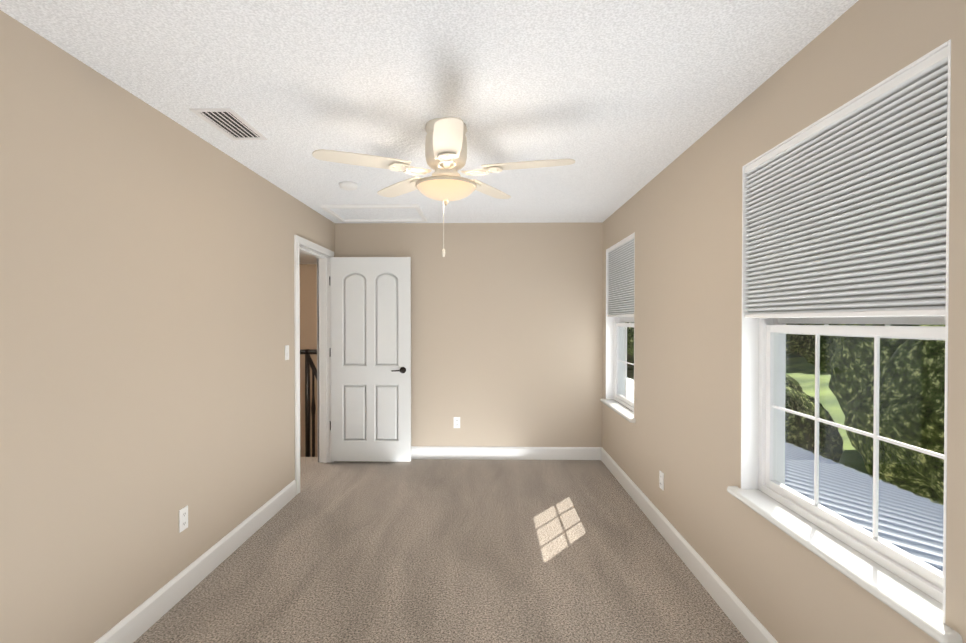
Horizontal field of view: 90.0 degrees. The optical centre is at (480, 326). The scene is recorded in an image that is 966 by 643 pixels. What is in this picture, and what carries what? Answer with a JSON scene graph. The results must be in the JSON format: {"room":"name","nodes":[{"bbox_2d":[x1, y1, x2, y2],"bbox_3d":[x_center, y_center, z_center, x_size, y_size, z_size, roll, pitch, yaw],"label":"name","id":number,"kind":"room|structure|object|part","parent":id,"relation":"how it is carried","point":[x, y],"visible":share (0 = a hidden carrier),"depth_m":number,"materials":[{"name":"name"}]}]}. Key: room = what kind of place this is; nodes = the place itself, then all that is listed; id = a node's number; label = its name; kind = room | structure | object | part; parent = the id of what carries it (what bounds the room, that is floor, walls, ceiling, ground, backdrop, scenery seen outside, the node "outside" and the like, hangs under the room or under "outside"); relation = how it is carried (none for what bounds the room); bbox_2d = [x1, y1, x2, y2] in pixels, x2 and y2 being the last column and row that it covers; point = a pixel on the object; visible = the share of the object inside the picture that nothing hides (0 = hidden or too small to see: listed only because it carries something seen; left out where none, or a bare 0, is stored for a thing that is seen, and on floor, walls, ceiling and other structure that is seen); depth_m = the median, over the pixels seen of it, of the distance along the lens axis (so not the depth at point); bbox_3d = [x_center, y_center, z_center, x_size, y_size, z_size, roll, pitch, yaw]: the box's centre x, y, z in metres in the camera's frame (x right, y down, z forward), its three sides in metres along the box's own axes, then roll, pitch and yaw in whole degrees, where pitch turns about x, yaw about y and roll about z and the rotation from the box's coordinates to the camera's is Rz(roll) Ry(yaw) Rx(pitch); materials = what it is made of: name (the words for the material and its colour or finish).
{"room":"empty bedroom","nodes":[
{"label":"empty bedroom","id":0,"kind":"room"},
{"bbox_2d":[0,10,334,642],"bbox_3d":[-1.628,0.192,1.292,0.120,2.440,7.690,0,1,1],"label":"wall","id":1,"kind":"structure","parent":0,"point":[147,381],"depth_m":2.09,"materials":[{"name":"beige paint"}]},
{"bbox_2d":[179,505,187,532],"bbox_3d":[-1.543,1.003,2.514,0.009,0.115,0.070,0,1,1],"label":"electrical outlet","id":2,"kind":"object","parent":1,"relation":"attached to","point":[183,518],"visible":1,"depth_m":2.51,"materials":[{"name":"white plastic"}]},
{"bbox_2d":[94,480,295,642],"bbox_3d":[-1.570,1.353,0.765,0.015,0.130,6.375,0,1,1],"label":"baseboard","id":3,"kind":"structure","parent":1,"relation":"attached to","point":[139,621],"depth_m":2.55,"materials":[{"name":"white wood"}]},
{"bbox_2d":[285,345,288,359],"bbox_3d":[-1.517,0.207,3.806,0.014,0.115,0.070,0,1,1],"label":"light switch","id":4,"kind":"object","parent":1,"relation":"attached to","point":[286,352],"visible":1,"depth_m":3.79,"materials":[{"name":"white plastic"}]},
{"bbox_2d":[294,235,333,494],"bbox_3d":[-1.573,0.313,4.448,0.162,2.135,0.980,0,1,1],"label":"door frame","id":5,"kind":"structure","parent":1,"relation":"attached to","point":[324,374],"depth_m":4.86,"materials":[{"name":"white wood"}]},
{"bbox_3d":[-1.643,0.313,4.449,0.021,2.135,0.980,0,1,1],"label":"hall door trim","id":6,"kind":"part","parent":5,"relation":"part of","materials":[{"name":"white wood"}]},
{"bbox_2d":[330,257,410,461],"bbox_3d":[-1.094,0.331,4.838,0.800,2.040,0.139,0,1,1],"label":"door","id":7,"kind":"structure","parent":1,"relation":"in","point":[370,312],"depth_m":4.82,"materials":[{"name":"white wood"}]},
{"bbox_3d":[-0.805,0.436,4.834,0.138,0.066,0.139,0,1,1],"label":"handle","id":8,"kind":"part","parent":7,"relation":"part of","materials":[{"name":"black metal"}]},
{"bbox_2d":[300,264,316,456],"bbox_3d":[-2.809,0.918,8.657,2.460,4.040,0.120,0,1,1],"label":"wall","id":9,"kind":"structure","parent":0,"point":[308,306],"depth_m":8.58,"materials":[{"name":"beige paint"}]},
{"bbox_2d":[0,0,858,263],"bbox_3d":[-1.417,-1.106,3.051,5.680,0.120,11.240,0,1,1],"label":"ceiling","id":10,"kind":"structure","parent":0,"point":[620,102],"depth_m":2.00,"materials":[{"name":"white paint"}]},
{"bbox_2d":[189,108,267,139],"bbox_3d":[-1.282,-1.036,2.492,0.200,0.008,0.385,0,1,1],"label":"ceiling vent","id":11,"kind":"object","parent":10,"relation":"in","point":[197,111],"visible":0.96,"depth_m":2.45,"materials":[{"name":"silver metal"}]},
{"bbox_2d":[339,181,357,189],"bbox_3d":[-0.971,-1.033,3.564,0.132,0.036,0.132,0,1,1],"label":"smoke detector","id":12,"kind":"object","parent":10,"relation":"attached to","point":[346,185],"visible":1,"depth_m":3.52,"materials":[{"name":"white plastic"}]},
{"bbox_2d":[320,204,426,221],"bbox_3d":[-0.954,-1.046,4.489,0.855,0.028,0.610,0,1,1],"label":"frame","id":13,"kind":"object","parent":10,"relation":"attached to","point":[377,212],"visible":1,"depth_m":4.48,"materials":[{"name":"white"}]},
{"bbox_3d":[-0.954,-1.058,4.489,0.785,0.004,0.540,0,1,1],"label":"attic hatch panel","id":14,"kind":"part","parent":13,"relation":"part of","materials":[{"name":"white paint"}]},
{"bbox_2d":[312,117,574,256],"bbox_3d":[-0.158,-0.699,2.474,1.255,0.682,1.236,0,1,1],"label":"fan","id":15,"kind":"object","parent":10,"relation":"hanging from","point":[446,151],"visible":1,"depth_m":2.40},
{"bbox_3d":[-0.189,-0.504,2.495,0.018,0.292,0.017,0,1,1],"label":"chain","id":16,"kind":"part","parent":15,"relation":"part of","materials":[{"name":"beige metal"}]},
{"bbox_3d":[-0.176,-0.900,2.511,0.216,0.280,0.216,0,1,1],"label":"motor","id":17,"kind":"part","parent":15,"relation":"part of","materials":[{"name":"beige metal"}]},
{"bbox_3d":[-0.176,-0.697,2.513,0.304,0.078,0.304,0,1,1],"label":"lamp shade","id":18,"kind":"part","parent":15,"relation":"part of","materials":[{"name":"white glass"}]},
{"bbox_2d":[134,457,748,642],"bbox_3d":[-1.388,1.462,1.301,5.560,0.100,7.690,0,1,1],"label":"floor","id":19,"kind":"structure","parent":0,"point":[483,551],"depth_m":2.79,"materials":[{"name":"carpet"}]},
{"bbox_2d":[335,223,602,446],"bbox_3d":[-0.022,0.154,5.050,2.960,2.440,0.120,0,1,1],"label":"wall","id":20,"kind":"structure","parent":0,"point":[506,334],"depth_m":4.99,"materials":[{"name":"beige paint"}]},
{"bbox_2d":[454,417,459,427],"bbox_3d":[-0.240,0.996,4.997,0.070,0.115,0.009,0,1,1],"label":"electrical outlet","id":21,"kind":"object","parent":20,"relation":"attached to","point":[456,422],"visible":1,"depth_m":5.00,"materials":[{"name":"white plastic"}]},
{"bbox_2d":[411,446,601,459],"bbox_3d":[-0.123,1.310,4.995,2.760,0.130,0.015,0,1,1],"label":"baseboard","id":22,"kind":"structure","parent":20,"relation":"attached to","point":[508,453],"depth_m":4.98,"materials":[{"name":"white wood"}]},
{"bbox_2d":[602,0,965,642],"bbox_3d":[1.291,0.193,1.241,0.200,2.440,7.690,0,1,1],"label":"wall","id":23,"kind":"structure","parent":0,"point":[680,216],"depth_m":2.28,"materials":[{"name":"beige paint"}]},
{"bbox_2d":[600,399,635,422],"bbox_3d":[1.268,0.747,4.351,0.135,0.032,1.033,0,1,1],"label":"window sill","id":24,"kind":"structure","parent":23,"relation":"attached to","point":[623,411],"depth_m":4.26,"materials":[{"name":"white wood"}]},
{"bbox_2d":[606,232,634,411],"bbox_3d":[1.335,-0.014,4.342,0.181,1.490,0.943,0,1,1],"label":"window","id":25,"kind":"structure","parent":23,"relation":"in","point":[620,279],"depth_m":4.58,"materials":[{"name":"white plastic"}]},
{"bbox_3d":[1.277,-0.420,4.339,0.050,0.662,0.926,0,1,1],"label":"far window shade rail","id":26,"kind":"part","parent":25,"relation":"part of","materials":[{"name":"white fabric"}]},
{"bbox_2d":[607,238,633,314],"bbox_3d":[1.277,-0.415,4.339,0.046,0.616,0.925,0,1,1],"label":"shade","id":27,"kind":"object","parent":25,"relation":"attached to","point":[620,261],"depth_m":4.33,"materials":[{"name":"fabric"}]},
{"bbox_3d":[1.369,-0.010,4.342,0.066,1.422,0.867,0,1,1],"label":"far window sash","id":28,"kind":"part","parent":25,"relation":"part of","materials":[{"name":"white plastic"}]},
{"bbox_3d":[1.369,-0.010,4.342,0.038,1.354,0.799,0,1,1],"label":"glass","id":29,"kind":"part","parent":25,"relation":"part of","materials":[{"name":"clear glass"}]},
{"bbox_2d":[659,470,663,490],"bbox_3d":[1.222,1.039,3.256,0.009,0.115,0.070,0,1,1],"label":"electrical outlet","id":30,"kind":"object","parent":23,"relation":"attached to","point":[661,480],"visible":1,"depth_m":3.25,"materials":[{"name":"white plastic"}]},
{"bbox_2d":[601,448,777,642],"bbox_3d":[1.184,1.348,1.255,0.015,0.130,7.450,0,1,1],"label":"baseboard","id":31,"kind":"structure","parent":23,"relation":"attached to","point":[750,627],"depth_m":2.66,"materials":[{"name":"white wood"}]},
{"bbox_2d":[727,486,962,642],"bbox_3d":[1.222,0.774,1.738,0.135,0.032,1.094,0,1,1],"label":"window sill","id":32,"kind":"structure","parent":23,"relation":"attached to","point":[918,608],"depth_m":1.52,"materials":[{"name":"white wood"}]},
{"bbox_2d":[741,39,950,623],"bbox_3d":[1.289,0.013,1.729,0.181,1.490,1.004,0,1,1],"label":"window","id":33,"kind":"structure","parent":23,"relation":"in","point":[849,212],"depth_m":1.60,"materials":[{"name":"white plastic"}]},
{"bbox_3d":[1.231,-0.378,1.726,0.050,0.692,0.987,0,1,1],"label":"near window shade rail","id":34,"kind":"part","parent":33,"relation":"part of","materials":[{"name":"white fabric"}]},
{"bbox_2d":[745,57,947,313],"bbox_3d":[1.231,-0.373,1.726,0.046,0.646,0.986,0,1,1],"label":"shade","id":35,"kind":"object","parent":33,"relation":"attached to","point":[853,215],"depth_m":1.54,"materials":[{"name":"fabric"}]},
{"bbox_3d":[1.323,0.017,1.729,0.066,1.422,0.928,0,1,1],"label":"near window sash","id":36,"kind":"part","parent":33,"relation":"part of","materials":[{"name":"white plastic"}]},
{"bbox_3d":[1.323,0.017,1.729,0.038,1.354,0.860,0,1,1],"label":"glass","id":37,"kind":"part","parent":33,"relation":"part of","materials":[{"name":"clear glass"}]},
{"bbox_2d":[627,378,943,571],"bbox_3d":[2.447,2.537,3.670,2.014,3.502,16.500,0,1,1],"label":"metal roof","id":38,"kind":"structure","parent":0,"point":[859,520],"depth_m":2.83,"materials":[{"name":"metal"}]},
{"bbox_3d":[-2.830,2.906,6.897,2.480,0.100,3.440,0,1,1],"label":"floor","id":39,"kind":"structure","parent":0,"visible":0},
{"bbox_2d":[300,349,316,456],"bbox_3d":[-2.696,1.600,7.402,1.531,2.500,0.068,0,1,1],"label":"railing","id":40,"kind":"object","parent":39,"relation":"on","point":[309,363],"visible":0.19,"depth_m":7.37,"materials":[{"name":"black wood"}]},
{"label":"outside","id":41,"kind":"structure","parent":0,"visible":0},
{"bbox_2d":[627,374,872,476],"bbox_3d":[30.799,4.204,21.942,76.000,0.200,95.000,0,1,1],"label":"ground","id":42,"kind":"structure","parent":41,"point":[854,466],"depth_m":14.60,"materials":[{"name":"green plant"}]},
{"bbox_2d":[627,354,633,369],"bbox_3d":[16.269,-0.918,39.906,11.986,9.746,12.749,0,1,1],"label":"tree","id":43,"kind":"object","parent":42,"relation":"on","point":[631,358],"depth_m":40.51,"materials":[{"name":"green plant"}]},
{"bbox_2d":[626,322,804,355],"bbox_3d":[8.458,0.676,18.405,6.396,6.951,5.491,0,1,1],"label":"tree","id":44,"kind":"object","parent":42,"relation":"on","point":[630,339],"depth_m":16.84,"materials":[{"name":"green plant"}]},
{"bbox_2d":[785,374,842,462],"bbox_3d":[7.503,2.618,12.493,3.381,3.218,3.574,0,1,1],"label":"tree","id":45,"kind":"object","parent":42,"relation":"on","point":[831,442],"depth_m":11.20,"materials":[{"name":"green plant"}]},
{"bbox_2d":[796,324,837,374],"bbox_3d":[15.770,-0.583,14.020,9.808,9.552,10.279,0,1,1],"label":"tree","id":46,"kind":"object","parent":42,"relation":"on","point":[823,366],"depth_m":16.27,"materials":[{"name":"green plant"}]},
{"bbox_2d":[828,324,944,504],"bbox_3d":[8.137,1.494,7.013,5.519,5.552,5.628,0,1,1],"label":"tree","id":47,"kind":"object","parent":42,"relation":"on","point":[867,423],"depth_m":6.53,"materials":[{"name":"green plant"}]},
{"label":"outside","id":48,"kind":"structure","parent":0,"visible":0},
{"bbox_2d":[627,351,863,462],"bbox_3d":[35.298,0.705,21.828,47.000,7.200,95.000,0,1,1],"label":"hill","id":49,"kind":"structure","parent":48,"point":[810,386],"depth_m":25.23,"materials":[{"name":"green plant"}]}
]}

